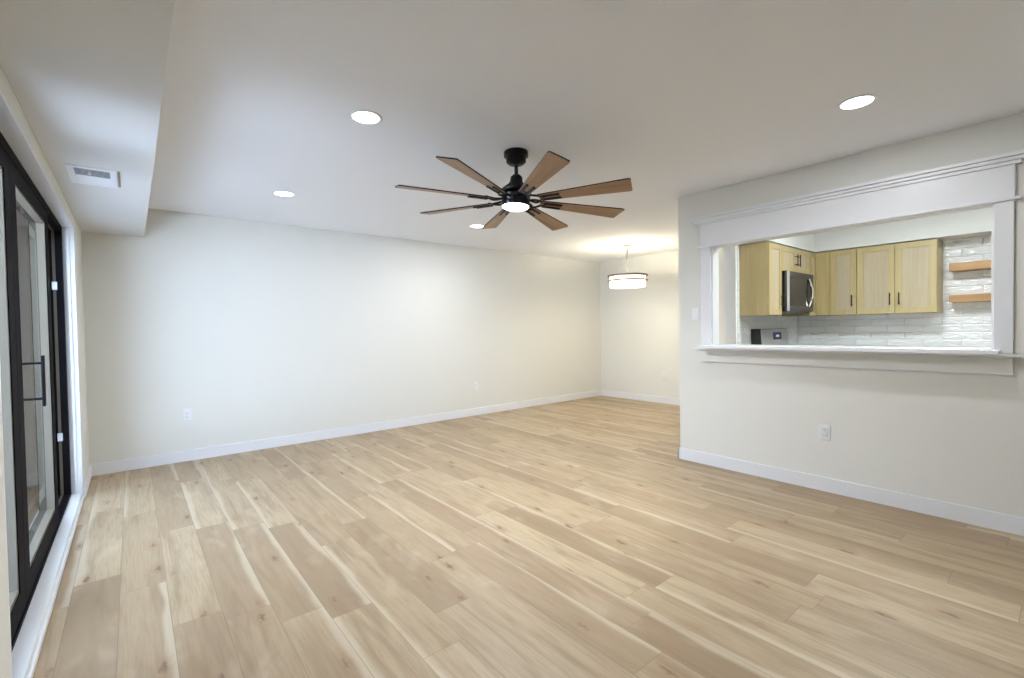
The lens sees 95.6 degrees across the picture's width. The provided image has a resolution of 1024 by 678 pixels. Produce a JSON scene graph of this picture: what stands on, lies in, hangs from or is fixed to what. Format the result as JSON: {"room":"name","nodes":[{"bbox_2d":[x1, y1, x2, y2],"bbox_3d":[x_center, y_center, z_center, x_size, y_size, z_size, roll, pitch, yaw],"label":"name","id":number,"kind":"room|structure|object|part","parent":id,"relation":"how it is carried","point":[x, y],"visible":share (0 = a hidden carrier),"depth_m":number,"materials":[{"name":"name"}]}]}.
{"room":"empty living room","nodes":[
{"label":"empty living room","id":0,"kind":"room"},
{"bbox_2d":[0,65,88,677],"bbox_3d":[-1.868,0.024,1.580,0.251,2.440,6.311,-2,2,-39],"label":"wall","id":1,"kind":"structure","parent":0,"point":[6,90],"depth_m":1.99,"materials":[{"name":"white paint"}]},
{"bbox_2d":[0,91,83,677],"bbox_3d":[-2.541,0.199,2.413,0.261,2.076,2.713,-2,2,-39],"label":"door","id":2,"kind":"structure","parent":1,"relation":"in","point":[40,396],"depth_m":2.44,"materials":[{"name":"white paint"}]},
{"bbox_3d":[-1.927,0.195,1.713,0.045,1.946,0.760,-2,2,-39],"label":"panel","id":3,"kind":"part","parent":2,"relation":"part of","materials":[{"name":"black"}]},
{"bbox_3d":[-3.155,0.186,3.082,0.045,1.946,0.805,-2,2,-39],"label":"panel","id":4,"kind":"part","parent":2,"relation":"part of","materials":[{"name":"black"}]},
{"bbox_3d":[-2.562,0.177,2.459,0.006,1.771,0.950,-2,2,-39],"label":"glass pane","id":5,"kind":"part","parent":2,"relation":"part of","materials":[{"name":"clear glass"}]},
{"bbox_3d":[-2.548,0.189,2.471,0.045,1.946,1.190,-2,2,-39],"label":"panel","id":6,"kind":"part","parent":2,"relation":"part of","materials":[{"name":"black"}]},
{"bbox_3d":[-2.467,0.218,2.402,0.075,0.265,0.030,-2,2,-39],"label":"handle","id":7,"kind":"part","parent":2,"relation":"part of","materials":[{"name":"black metal"}]},
{"bbox_2d":[83,465,91,497],"bbox_3d":[-1.742,1.187,1.683,0.014,0.106,6.297,-2,2,-39],"label":"baseboard","id":8,"kind":"structure","parent":1,"relation":"attached to","point":[86,483],"depth_m":3.75,"materials":[{"name":"white paint"}]},
{"bbox_2d":[0,0,175,236],"bbox_3d":[-1.619,-1.068,1.775,0.438,0.274,6.311,-2,2,-39],"label":"ceiling","id":9,"kind":"structure","parent":0,"point":[87,77],"depth_m":1.72,"materials":[{"name":"white paint"}]},
{"bbox_2d":[65,163,120,188],"bbox_3d":[-2.403,-0.929,2.678,0.224,0.016,0.380,-2,2,-39],"label":"ceiling vent","id":10,"kind":"object","parent":9,"relation":"in","point":[80,174],"visible":1,"depth_m":2.66,"materials":[{"name":"white metal"}]},
{"bbox_2d":[81,208,600,464],"bbox_3d":[-1.161,-0.089,6.316,7.351,2.440,0.120,-2,2,-39],"label":"wall","id":11,"kind":"structure","parent":0,"point":[262,330],"depth_m":5.25,"materials":[{"name":"white paint"}]},
{"bbox_2d":[183,408,191,420],"bbox_3d":[-3.196,0.745,4.571,0.072,0.116,0.010,-2,2,-39],"label":"wall outlet","id":12,"kind":"object","parent":11,"relation":"attached to","point":[187,413],"visible":1,"depth_m":4.57,"materials":[{"name":"white plastic"}]},
{"bbox_2d":[90,390,601,475],"bbox_3d":[-1.048,1.076,6.330,6.980,0.106,0.014,-2,2,-39],"label":"baseboard","id":13,"kind":"structure","parent":11,"relation":"attached to","point":[208,452],"depth_m":5.24,"materials":[{"name":"white paint"}]},
{"bbox_2d":[474,382,477,389],"bbox_3d":[-0.527,0.682,6.757,0.072,0.116,0.010,-2,2,-39],"label":"wall outlet","id":14,"kind":"object","parent":11,"relation":"attached to","point":[475,383],"visible":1,"depth_m":6.76,"materials":[{"name":"white plastic"}]},
{"bbox_2d":[33,396,1023,677],"bbox_3d":[0.898,1.211,3.856,7.351,0.120,6.551,-2,2,-39],"label":"floor","id":15,"kind":"structure","parent":0,"point":[572,538],"depth_m":2.40,"materials":[{"name":"brown wood"}]},
{"bbox_2d":[751,328,788,344],"bbox_3d":[3.098,0.458,4.985,0.754,1.145,0.701,-2,2,-39],"label":"stove","id":16,"kind":"object","parent":15,"relation":"on","point":[775,336],"visible":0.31,"depth_m":5.06,"materials":[{"name":"silver metal"}]},
{"bbox_3d":[2.923,0.025,5.151,0.703,0.270,0.024,-2,2,-39],"label":"control panel","id":17,"kind":"part","parent":16,"relation":"part of","materials":[{"name":"silver metal"}]},
{"bbox_2d":[148,0,1023,261],"bbox_3d":[0.857,-1.348,3.801,7.351,0.120,6.551,-2,2,-39],"label":"ceiling","id":18,"kind":"structure","parent":0,"point":[677,99],"depth_m":2.41,"materials":[{"name":"white paint"}]},
{"bbox_2d":[272,190,294,196],"bbox_3d":[-1.953,-1.244,3.980,0.180,0.006,0.180,-2,2,-39],"label":"recessed light","id":19,"kind":"object","parent":18,"relation":"in","point":[281,193],"visible":1,"depth_m":3.97,"materials":[{"name":"white plastic"}]},
{"bbox_2d":[349,110,382,124],"bbox_3d":[-0.813,-1.232,2.585,0.180,0.006,0.180,-2,2,-39],"label":"recessed light","id":20,"kind":"object","parent":18,"relation":"in","point":[367,117],"visible":1,"depth_m":2.58,"materials":[{"name":"white plastic"}]},
{"bbox_2d":[469,224,483,227],"bbox_3d":[-0.403,-1.298,5.348,0.180,0.006,0.180,-2,2,-39],"label":"recessed light","id":21,"kind":"object","parent":18,"relation":"in","point":[473,225],"visible":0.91,"depth_m":5.34,"materials":[{"name":"white plastic"}]},
{"bbox_2d":[395,147,631,230],"bbox_3d":[0.023,-1.066,3.130,1.506,0.389,1.509,-2,2,-39],"label":"ceiling fan","id":22,"kind":"object","parent":18,"relation":"hanging from","point":[515,196],"visible":1,"depth_m":3.04,"materials":[{"name":"brown wood"}]},
{"bbox_3d":[-0.438,-0.949,2.997,0.615,0.008,0.134,2,11,-16],"label":"blade","id":23,"kind":"part","parent":22,"relation":"part of","materials":[{"name":"brown wood"}]},
{"bbox_3d":[-0.398,-0.941,3.364,0.615,0.008,0.134,1,11,29],"label":"blade","id":24,"kind":"part","parent":22,"relation":"part of","materials":[{"name":"brown wood"}]},
{"bbox_3d":[-0.206,-0.946,2.709,0.134,0.008,0.615,15,5,28],"label":"blade","id":25,"kind":"part","parent":22,"relation":"part of","materials":[{"name":"brown wood"}]},
{"bbox_3d":[-0.111,-0.929,3.596,0.134,0.008,0.615,-10,2,-16],"label":"blade","id":26,"kind":"part","parent":22,"relation":"part of","materials":[{"name":"brown wood"}]},
{"bbox_2d":[503,203,527,211],"bbox_3d":[0.024,-0.887,3.132,0.176,0.031,0.176,-2,2,-39],"label":"diffuser","id":27,"kind":"object","parent":22,"relation":"attached to","point":[515,207],"depth_m":3.09,"materials":[{"name":"white glass"}]},
{"bbox_3d":[0.161,-0.936,2.670,0.134,0.008,0.615,14,-4,-16],"label":"blade","id":28,"kind":"part","parent":22,"relation":"part of","materials":[{"name":"brown wood"}]},
{"bbox_3d":[0.256,-0.918,3.556,0.134,0.008,0.615,-12,-8,28],"label":"blade","id":29,"kind":"part","parent":22,"relation":"part of","materials":[{"name":"brown wood"}]},
{"bbox_3d":[0.488,-0.916,3.268,0.615,0.008,0.134,2,-13,-16],"label":"blade","id":30,"kind":"part","parent":22,"relation":"part of","materials":[{"name":"brown wood"}]},
{"bbox_3d":[0.448,-0.923,2.901,0.615,0.008,0.134,1,-13,29],"label":"blade","id":31,"kind":"part","parent":22,"relation":"part of","materials":[{"name":"brown wood"}]},
{"bbox_2d":[607,244,647,288],"bbox_3d":[1.677,-1.058,6.750,0.572,0.612,0.572,-2,2,-39],"label":"pendant light","id":32,"kind":"object","parent":18,"relation":"hanging from","point":[627,280],"visible":1,"depth_m":6.55,"materials":[{"name":"white glass"}]},
{"bbox_3d":[1.675,-1.125,6.748,0.020,0.440,0.020,-2,2,-39],"label":"rod","id":33,"kind":"part","parent":32,"relation":"part of","materials":[{"name":"silver metal"}]},
{"bbox_3d":[1.680,-0.836,6.755,0.508,0.167,0.508,-2,2,-39],"label":"lamp shade","id":34,"kind":"part","parent":32,"relation":"part of","materials":[{"name":"white"}]},
{"bbox_2d":[837,94,877,110],"bbox_3d":[1.859,-1.274,2.503,0.180,0.006,0.180,-2,2,-39],"label":"recessed light","id":35,"kind":"object","parent":18,"relation":"in","point":[859,101],"visible":1,"depth_m":2.50,"materials":[{"name":"white plastic"}]},
{"bbox_2d":[600,247,723,398],"bbox_3d":[2.723,-0.172,7.279,0.120,2.440,3.311,-2,2,-39],"label":"wall","id":36,"kind":"structure","parent":0,"point":[640,326],"depth_m":7.79,"materials":[{"name":"white paint"}]},
{"bbox_2d":[602,390,679,405],"bbox_3d":[2.654,0.996,7.305,0.014,0.106,3.170,-2,2,-39],"label":"baseboard","id":37,"kind":"structure","parent":36,"relation":"attached to","point":[666,400],"depth_m":7.84,"materials":[{"name":"white paint"}]},
{"bbox_2d":[662,371,665,378],"bbox_3d":[2.460,0.584,7.528,0.010,0.116,0.072,-2,2,-39],"label":"wall outlet","id":38,"kind":"object","parent":36,"relation":"attached to","point":[663,372],"visible":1,"depth_m":7.52,"materials":[{"name":"white plastic"}]},
{"bbox_2d":[723,245,736,343],"bbox_3d":[2.687,-0.127,5.192,2.581,2.440,0.127,-2,2,-39],"label":"wall","id":39,"kind":"structure","parent":0,"point":[730,252],"depth_m":4.84,"materials":[{"name":"white paint"}]},
{"bbox_2d":[739,242,784,315],"bbox_3d":[2.588,-0.607,4.800,0.314,0.730,0.327,-2,2,-39],"label":"upper cabinet","id":40,"kind":"object","parent":39,"relation":"attached to","point":[760,264],"visible":1,"depth_m":4.71,"materials":[{"name":"brown wood"}]},
{"bbox_3d":[2.663,-0.605,4.708,0.307,0.720,0.020,-2,2,-39],"label":"door","id":41,"kind":"part","parent":40,"relation":"part of","materials":[{"name":"brown wood"}]},
{"bbox_3d":[2.662,-0.605,4.710,0.201,0.614,0.007,-2,2,-39],"label":"door panel","id":42,"kind":"part","parent":40,"relation":"part of","materials":[{"name":"brown wood"}]},
{"bbox_2d":[737,245,797,344],"bbox_3d":[2.969,-0.412,5.333,1.630,1.165,0.009,-2,2,-39],"label":"tiled wall","id":43,"kind":"structure","parent":39,"relation":"attached to","point":[745,324],"depth_m":5.12,"materials":[{"name":"white tile"}]},
{"bbox_2d":[782,245,808,273],"bbox_3d":[2.999,-0.851,5.136,0.759,0.270,0.327,-2,2,-39],"label":"upper cabinet","id":44,"kind":"object","parent":39,"relation":"attached to","point":[795,260],"visible":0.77,"depth_m":5.00,"materials":[{"name":"brown wood"}]},
{"bbox_3d":[2.927,-0.844,4.925,0.269,0.154,0.007,-2,2,-39],"label":"door panel","id":45,"kind":"part","parent":44,"relation":"part of","materials":[{"name":"brown wood"}]},
{"bbox_3d":[2.929,-0.844,4.923,0.375,0.260,0.020,-2,2,-39],"label":"door","id":46,"kind":"part","parent":44,"relation":"part of","materials":[{"name":"brown wood"}]},
{"bbox_2d":[782,270,813,313],"bbox_3d":[3.013,-0.502,5.134,0.754,0.425,0.401,-2,2,-39],"label":"microwave","id":47,"kind":"object","parent":44,"relation":"attached to","point":[797,287],"visible":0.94,"depth_m":4.96,"materials":[{"name":"silver metal"}]},
{"bbox_3d":[3.314,-0.512,5.153,0.066,0.315,0.026,-1,1,-5],"label":"handle","id":48,"kind":"part","parent":47,"relation":"part of","materials":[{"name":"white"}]},
{"bbox_3d":[3.220,-0.854,5.165,0.269,0.154,0.007,-2,2,-39],"label":"door panel","id":49,"kind":"part","parent":44,"relation":"part of","materials":[{"name":"brown wood"}]},
{"bbox_3d":[3.222,-0.854,5.163,0.375,0.260,0.020,-2,2,-39],"label":"door","id":50,"kind":"part","parent":44,"relation":"part of","materials":[{"name":"brown wood"}]},
{"bbox_2d":[781,252,814,316],"bbox_3d":[3.364,-0.634,5.458,0.199,0.730,0.293,-2,2,-39],"label":"upper cabinet","id":51,"kind":"object","parent":39,"relation":"attached to","point":[811,255],"visible":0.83,"depth_m":5.37,"materials":[{"name":"brown wood"}]},
{"bbox_3d":[3.450,-0.631,5.352,0.194,0.720,0.020,-2,2,-39],"label":"door","id":52,"kind":"part","parent":51,"relation":"part of","materials":[{"name":"brown wood"}]},
{"bbox_3d":[3.449,-0.631,5.354,0.089,0.614,0.007,-2,2,-39],"label":"door panel","id":53,"kind":"part","parent":51,"relation":"part of","materials":[{"name":"brown wood"}]},
{"bbox_2d":[678,112,1023,517],"bbox_3d":[2.600,-0.083,3.181,0.104,2.440,3.127,-2,2,-39],"label":"wall","id":54,"kind":"structure","parent":0,"point":[956,438],"depth_m":3.23,"materials":[{"name":"white paint"}]},
{"bbox_2d":[692,308,699,320],"bbox_3d":[1.670,-0.225,4.221,0.008,0.116,0.072,-2,2,-39],"label":"light switch","id":55,"kind":"object","parent":54,"relation":"attached to","point":[695,311],"visible":1,"depth_m":4.22,"materials":[{"name":"white plastic"}]},
{"bbox_2d":[700,247,711,344],"bbox_3d":[1.728,-0.377,4.135,0.021,0.915,0.090,-2,2,-39],"label":"trim","id":56,"kind":"structure","parent":54,"relation":"attached to","point":[706,289],"depth_m":4.12,"materials":[{"name":"white paint"}]},
{"bbox_2d":[819,424,829,440],"bbox_3d":[2.327,0.693,3.457,0.010,0.116,0.072,-2,2,-39],"label":"wall outlet","id":57,"kind":"object","parent":54,"relation":"attached to","point":[824,430],"visible":1,"depth_m":3.46,"materials":[{"name":"white plastic"}]},
{"bbox_2d":[678,447,1023,535],"bbox_3d":[2.609,1.084,3.207,0.118,0.106,3.141,-2,2,-39],"label":"baseboard","id":58,"kind":"structure","parent":54,"relation":"attached to","point":[1002,522],"depth_m":3.24,"materials":[{"name":"white paint"}]},
{"bbox_2d":[711,203,993,348],"bbox_3d":[2.356,-0.368,3.467,0.104,0.905,1.738,-2,2,-39],"label":"trim","id":59,"kind":"structure","parent":54,"relation":"attached to","point":[714,249],"depth_m":3.53,"materials":[{"name":"white paint"}]},
{"bbox_2d":[689,149,1023,225],"bbox_3d":[2.273,-1.045,3.409,0.064,0.064,2.065,-2,2,-39],"label":"trim","id":60,"kind":"structure","parent":54,"relation":"attached to","point":[1014,157],"depth_m":3.14,"materials":[{"name":"white paint"}]},
{"bbox_2d":[701,350,1013,374],"bbox_3d":[2.313,0.148,3.443,0.021,0.096,1.908,-2,2,-39],"label":"trim","id":61,"kind":"structure","parent":54,"relation":"attached to","point":[919,362],"depth_m":3.21,"materials":[{"name":"white paint"}]},
{"bbox_2d":[696,164,1021,248],"bbox_3d":[2.294,-0.919,3.419,0.024,0.188,1.916,-2,2,-39],"label":"trim","id":62,"kind":"structure","parent":54,"relation":"attached to","point":[998,182],"depth_m":3.18,"materials":[{"name":"white paint"}]},
{"bbox_2d":[695,344,1023,357],"bbox_3d":[2.327,0.078,3.453,0.330,0.044,1.990,-2,2,-39],"label":"window ledge","id":63,"kind":"object","parent":54,"relation":"attached to","point":[932,351],"visible":0.87,"depth_m":3.16,"materials":[{"name":"white stone"}]},
{"bbox_2d":[993,200,1013,353],"bbox_3d":[2.884,-0.365,2.724,0.021,0.915,0.080,-2,2,-39],"label":"trim","id":64,"kind":"structure","parent":54,"relation":"attached to","point":[1003,308],"depth_m":2.72,"materials":[{"name":"white paint"}]},
{"bbox_2d":[741,207,991,255],"bbox_3d":[3.905,-1.168,4.160,1.630,0.355,3.000,-2,2,-39],"label":"ceiling","id":65,"kind":"structure","parent":0,"point":[972,223],"depth_m":4.79,"materials":[{"name":"white paint"}]},
{"bbox_3d":[4.598,-0.148,4.736,0.120,2.440,3.000,-2,2,-39],"label":"wall","id":66,"kind":"structure","parent":0,"visible":0},
{"bbox_2d":[798,235,990,347],"bbox_3d":[4.547,-0.427,4.686,0.009,1.170,2.991,-2,2,-39],"label":"tiled wall","id":67,"kind":"structure","parent":66,"relation":"attached to","point":[968,324],"depth_m":4.81,"materials":[{"name":"white tile"}]},
{"bbox_2d":[816,248,856,315],"bbox_3d":[3.768,-0.638,5.342,0.350,0.730,0.395,-2,2,-39],"label":"upper cabinet","id":68,"kind":"object","parent":67,"relation":"attached to","point":[836,271],"visible":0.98,"depth_m":5.25,"materials":[{"name":"brown wood"}]},
{"bbox_3d":[3.587,-0.634,5.358,0.020,0.720,0.140,-2,2,-39],"label":"filler panel","id":69,"kind":"part","parent":68,"relation":"part of","materials":[{"name":"brown wood"}]},
{"bbox_3d":[3.713,-0.632,5.207,0.007,0.614,0.140,-2,2,-39],"label":"door panel","id":70,"kind":"part","parent":68,"relation":"part of","materials":[{"name":"brown wood"}]},
{"bbox_3d":[3.711,-0.632,5.205,0.020,0.720,0.246,-2,2,-39],"label":"door","id":71,"kind":"part","parent":68,"relation":"part of","materials":[{"name":"brown wood"}]},
{"bbox_2d":[857,239,942,314],"bbox_3d":[4.102,-0.635,4.935,0.350,0.730,0.656,-2,2,-39],"label":"upper cabinet","id":72,"kind":"object","parent":67,"relation":"attached to","point":[906,277],"visible":1,"depth_m":4.81,"materials":[{"name":"brown wood"}]},
{"bbox_3d":[3.899,-0.630,4.980,0.007,0.614,0.218,-2,2,-39],"label":"door panel","id":73,"kind":"part","parent":72,"relation":"part of","materials":[{"name":"brown wood"}]},
{"bbox_3d":[3.897,-0.630,4.979,0.020,0.720,0.324,-2,2,-39],"label":"door","id":74,"kind":"part","parent":72,"relation":"part of","materials":[{"name":"brown wood"}]},
{"bbox_3d":[4.106,-0.628,4.727,0.007,0.614,0.217,-2,2,-39],"label":"door panel","id":75,"kind":"part","parent":72,"relation":"part of","materials":[{"name":"brown wood"}]},
{"bbox_3d":[4.105,-0.628,4.725,0.020,0.720,0.323,-2,2,-39],"label":"door","id":76,"kind":"part","parent":72,"relation":"part of","materials":[{"name":"brown wood"}]},
{"bbox_2d":[949,260,990,271],"bbox_3d":[4.690,-0.713,4.336,0.195,0.078,0.872,-2,2,-39],"label":"floating shelf","id":77,"kind":"object","parent":67,"relation":"attached to","point":[983,264],"visible":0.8,"depth_m":4.50,"materials":[{"name":"brown wood"}]},
{"bbox_2d":[949,293,990,302],"bbox_3d":[4.695,-0.399,4.343,0.195,0.075,0.872,-2,2,-39],"label":"floating shelf","id":78,"kind":"object","parent":67,"relation":"attached to","point":[983,297],"visible":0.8,"depth_m":4.50,"materials":[{"name":"brown wood"}]}
]}

